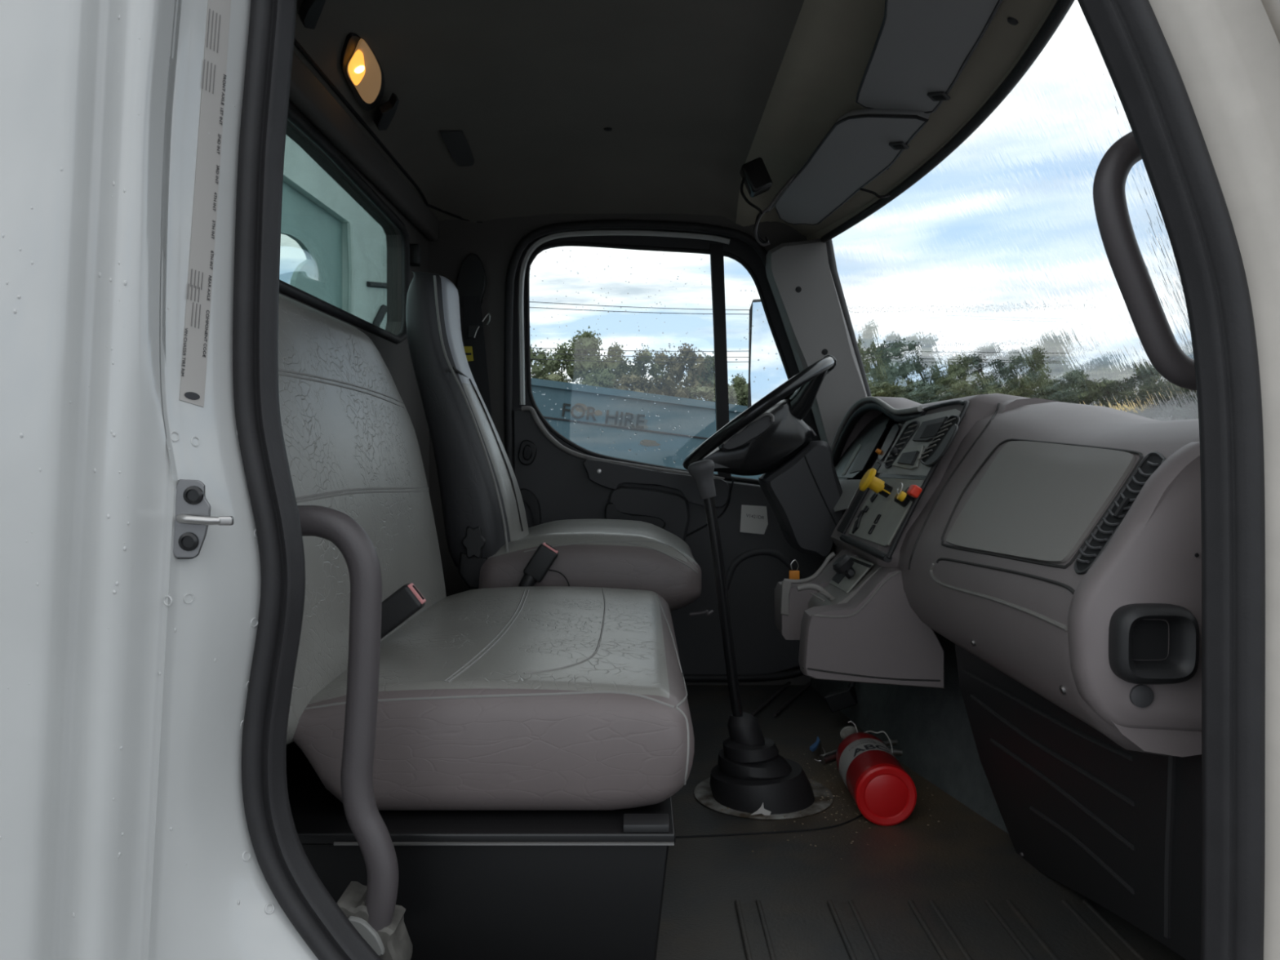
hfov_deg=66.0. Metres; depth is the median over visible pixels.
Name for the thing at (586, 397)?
steel container
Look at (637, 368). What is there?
tree
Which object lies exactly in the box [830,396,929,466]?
hood
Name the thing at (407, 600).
belt buckle
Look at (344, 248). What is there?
window
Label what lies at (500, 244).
door frame
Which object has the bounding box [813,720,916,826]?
fire extinguisher
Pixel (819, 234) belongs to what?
trim
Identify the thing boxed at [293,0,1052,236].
ceiling
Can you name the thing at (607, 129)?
clip
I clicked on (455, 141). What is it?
pad
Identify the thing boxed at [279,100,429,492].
wall
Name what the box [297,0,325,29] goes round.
coat hook
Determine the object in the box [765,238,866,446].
trim
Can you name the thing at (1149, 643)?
cup holder
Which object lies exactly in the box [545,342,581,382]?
tree
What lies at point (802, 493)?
column
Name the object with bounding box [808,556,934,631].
tray
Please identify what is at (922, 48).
sun visor
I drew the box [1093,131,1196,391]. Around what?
handle
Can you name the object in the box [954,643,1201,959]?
panel
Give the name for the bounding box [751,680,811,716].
pedals
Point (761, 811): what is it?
label
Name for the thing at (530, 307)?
power line
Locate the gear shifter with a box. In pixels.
[687,459,833,819]
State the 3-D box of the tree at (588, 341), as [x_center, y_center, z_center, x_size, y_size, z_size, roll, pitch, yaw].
[-4.056,-7.511,75.024,4.859,8.399,3.917,0,2,3]
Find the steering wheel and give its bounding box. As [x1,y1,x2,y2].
[682,355,836,475]
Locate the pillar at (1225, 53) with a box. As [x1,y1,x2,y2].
[1148,0,1279,959]
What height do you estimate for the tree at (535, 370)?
7.059 m
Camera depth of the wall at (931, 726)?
2.10 m
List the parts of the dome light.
bulb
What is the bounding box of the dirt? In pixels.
[718,751,939,858]
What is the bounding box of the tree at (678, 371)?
[666,342,714,399]
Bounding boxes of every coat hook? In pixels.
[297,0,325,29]
[373,93,399,130]
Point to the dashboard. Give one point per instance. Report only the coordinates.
(1057, 544)
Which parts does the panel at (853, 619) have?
selector knob, selector lever, quadrant plate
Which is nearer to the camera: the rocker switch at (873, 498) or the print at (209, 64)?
the print at (209, 64)
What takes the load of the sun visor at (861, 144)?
attached to the ceiling
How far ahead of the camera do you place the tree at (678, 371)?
74.33 m
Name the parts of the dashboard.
cluster frame, cluster panel, switch panel, fan knob, valve stem, control panel, socket drawer, red button stem, radio panel, glove box door, panel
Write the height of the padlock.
0.047 m
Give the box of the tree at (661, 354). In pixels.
[651,348,684,390]
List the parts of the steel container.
rail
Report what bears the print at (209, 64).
attached to the label at (197, 311)
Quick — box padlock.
[789,560,799,579]
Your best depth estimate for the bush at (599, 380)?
61.41 m
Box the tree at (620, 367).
[598,341,631,381]
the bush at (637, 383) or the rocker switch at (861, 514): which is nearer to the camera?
the rocker switch at (861, 514)
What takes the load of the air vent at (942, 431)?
attached to the dashboard
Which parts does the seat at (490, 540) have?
backrest, recline knob, adjust lever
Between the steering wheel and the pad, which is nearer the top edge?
the pad
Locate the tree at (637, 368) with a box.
[618,345,672,392]
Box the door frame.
[427,213,811,684]
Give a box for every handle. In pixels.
[297,505,412,959]
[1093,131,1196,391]
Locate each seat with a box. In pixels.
[278,293,694,959]
[405,271,713,615]
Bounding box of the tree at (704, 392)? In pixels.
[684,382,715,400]
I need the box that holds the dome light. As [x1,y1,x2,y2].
[340,32,384,111]
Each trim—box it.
[232,0,1265,959]
[288,51,439,241]
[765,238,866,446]
[806,0,1057,239]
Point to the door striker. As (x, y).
(193, 518)
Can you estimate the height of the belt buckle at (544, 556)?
0.134 m
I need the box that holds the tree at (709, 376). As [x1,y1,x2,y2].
[690,351,715,401]
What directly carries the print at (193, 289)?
on the label at (197, 311)
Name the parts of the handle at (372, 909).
foot plate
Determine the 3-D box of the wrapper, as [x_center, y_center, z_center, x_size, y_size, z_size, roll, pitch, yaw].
[0.407,0.611,2.280,0.014,0.006,0.110,1,2,21]
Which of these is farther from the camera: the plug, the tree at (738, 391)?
the tree at (738, 391)
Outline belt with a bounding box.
[456,253,492,419]
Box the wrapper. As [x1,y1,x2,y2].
[809,736,820,751]
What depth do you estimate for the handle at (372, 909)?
1.04 m
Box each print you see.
[186,283,199,302]
[190,268,203,289]
[191,302,200,328]
[202,58,215,93]
[206,8,221,53]
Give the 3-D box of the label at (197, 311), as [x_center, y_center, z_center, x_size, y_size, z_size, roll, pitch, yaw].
[-0.393,-0.264,0.892,0.022,0.395,0.049,1,2,20]
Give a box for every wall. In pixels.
[0,0,318,959]
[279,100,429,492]
[809,631,1008,834]
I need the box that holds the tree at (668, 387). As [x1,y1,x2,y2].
[642,373,693,399]
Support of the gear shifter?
on the floor
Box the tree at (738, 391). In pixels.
[728,373,748,406]
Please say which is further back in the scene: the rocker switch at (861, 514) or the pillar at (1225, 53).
the rocker switch at (861, 514)
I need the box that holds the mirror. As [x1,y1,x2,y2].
[747,298,787,408]
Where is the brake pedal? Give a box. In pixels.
[824,681,857,713]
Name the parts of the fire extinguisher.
squeeze lever, carry handle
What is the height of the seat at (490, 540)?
1.104 m
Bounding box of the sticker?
[739,504,768,534]
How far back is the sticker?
2.88 m
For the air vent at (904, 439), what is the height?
0.104 m
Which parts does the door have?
release handle, armrest, sill trim, panel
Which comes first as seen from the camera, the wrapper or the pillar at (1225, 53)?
the pillar at (1225, 53)
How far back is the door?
2.89 m
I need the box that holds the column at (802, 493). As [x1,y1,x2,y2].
[758,440,845,564]
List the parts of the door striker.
striker plate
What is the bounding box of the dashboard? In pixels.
[830,393,1201,757]
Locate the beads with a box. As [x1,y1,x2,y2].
[0,15,239,940]
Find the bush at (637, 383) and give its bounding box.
[607,372,653,393]
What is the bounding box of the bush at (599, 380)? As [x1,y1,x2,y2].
[575,370,619,388]
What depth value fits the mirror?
3.25 m
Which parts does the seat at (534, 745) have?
frame, backrest, box lid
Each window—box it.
[279,104,421,344]
[280,134,386,329]
[525,241,804,483]
[820,0,1198,421]
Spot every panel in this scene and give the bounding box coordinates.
[774,550,944,688]
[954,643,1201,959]
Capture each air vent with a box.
[883,420,919,468]
[916,414,959,465]
[1073,451,1166,574]
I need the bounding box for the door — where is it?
[512,228,822,675]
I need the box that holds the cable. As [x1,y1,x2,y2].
[859,187,890,198]
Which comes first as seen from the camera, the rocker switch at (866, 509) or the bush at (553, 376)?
the rocker switch at (866, 509)
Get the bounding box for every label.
[179,0,231,407]
[750,802,771,815]
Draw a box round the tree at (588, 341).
[565,324,616,384]
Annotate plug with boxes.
[1007,17,1017,25]
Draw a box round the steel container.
[531,377,762,479]
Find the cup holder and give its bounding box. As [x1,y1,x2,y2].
[1108,603,1199,684]
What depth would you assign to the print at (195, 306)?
0.89 m
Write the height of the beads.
0.794 m
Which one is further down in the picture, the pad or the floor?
the floor
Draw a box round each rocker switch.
[852,516,861,533]
[857,510,864,518]
[863,505,869,512]
[867,524,875,534]
[870,492,877,502]
[873,514,881,524]
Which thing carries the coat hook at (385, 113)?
attached to the ceiling
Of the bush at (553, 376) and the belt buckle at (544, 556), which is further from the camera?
the bush at (553, 376)
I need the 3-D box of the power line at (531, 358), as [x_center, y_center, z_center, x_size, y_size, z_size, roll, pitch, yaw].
[1.133,-7.382,60.815,53.744,0.253,0.044,0,2,-6]
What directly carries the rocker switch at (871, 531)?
attached to the dashboard
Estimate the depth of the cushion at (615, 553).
2.20 m
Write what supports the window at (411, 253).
in the wall at (397, 357)
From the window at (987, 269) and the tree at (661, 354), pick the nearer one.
the window at (987, 269)
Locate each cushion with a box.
[292,586,694,810]
[478,519,701,611]
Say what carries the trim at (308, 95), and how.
attached to the wall at (397, 357)
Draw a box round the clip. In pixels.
[604,127,612,131]
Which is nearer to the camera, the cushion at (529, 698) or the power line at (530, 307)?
the cushion at (529, 698)
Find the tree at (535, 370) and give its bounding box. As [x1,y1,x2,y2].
[530,344,554,379]
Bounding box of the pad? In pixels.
[439,130,474,166]
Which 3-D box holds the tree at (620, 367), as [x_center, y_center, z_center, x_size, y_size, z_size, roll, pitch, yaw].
[-2.136,-7.239,79.855,3.978,8.105,4.694,0,2,-15]
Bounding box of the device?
[739,157,795,246]
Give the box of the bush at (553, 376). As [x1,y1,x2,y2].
[538,370,572,382]
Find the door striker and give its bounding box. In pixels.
[173,479,233,559]
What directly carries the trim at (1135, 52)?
attached to the wall at (179, 731)
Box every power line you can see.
[529,301,749,310]
[529,306,740,314]
[530,347,748,351]
[530,352,748,357]
[530,358,747,362]
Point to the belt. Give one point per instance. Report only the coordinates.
(471, 282)
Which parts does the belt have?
latch plate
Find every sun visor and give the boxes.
[774,108,930,225]
[855,0,1002,113]
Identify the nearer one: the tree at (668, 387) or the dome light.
the dome light
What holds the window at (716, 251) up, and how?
attached to the door
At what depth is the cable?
2.18 m
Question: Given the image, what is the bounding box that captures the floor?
[655,684,1186,959]
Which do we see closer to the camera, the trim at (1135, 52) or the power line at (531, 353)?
the trim at (1135, 52)
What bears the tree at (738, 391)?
on the lot
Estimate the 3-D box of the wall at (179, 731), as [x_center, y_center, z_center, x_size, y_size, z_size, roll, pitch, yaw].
[-0.632,-0.013,0.851,1.150,1.227,0.162,0,2,-10]
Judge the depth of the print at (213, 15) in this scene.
0.89 m
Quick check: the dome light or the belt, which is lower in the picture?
the belt
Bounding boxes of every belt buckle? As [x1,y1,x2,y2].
[380,582,426,639]
[518,542,569,586]
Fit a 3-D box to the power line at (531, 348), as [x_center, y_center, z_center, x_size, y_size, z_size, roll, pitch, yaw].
[1.133,-8.025,60.797,53.728,0.212,0.044,0,2,-6]
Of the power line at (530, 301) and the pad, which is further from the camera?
the power line at (530, 301)
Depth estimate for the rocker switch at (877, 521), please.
1.99 m
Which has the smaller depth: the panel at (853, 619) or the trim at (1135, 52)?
the trim at (1135, 52)
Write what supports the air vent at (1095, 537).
attached to the dashboard
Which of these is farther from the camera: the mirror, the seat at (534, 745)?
the mirror
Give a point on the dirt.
(800, 752)

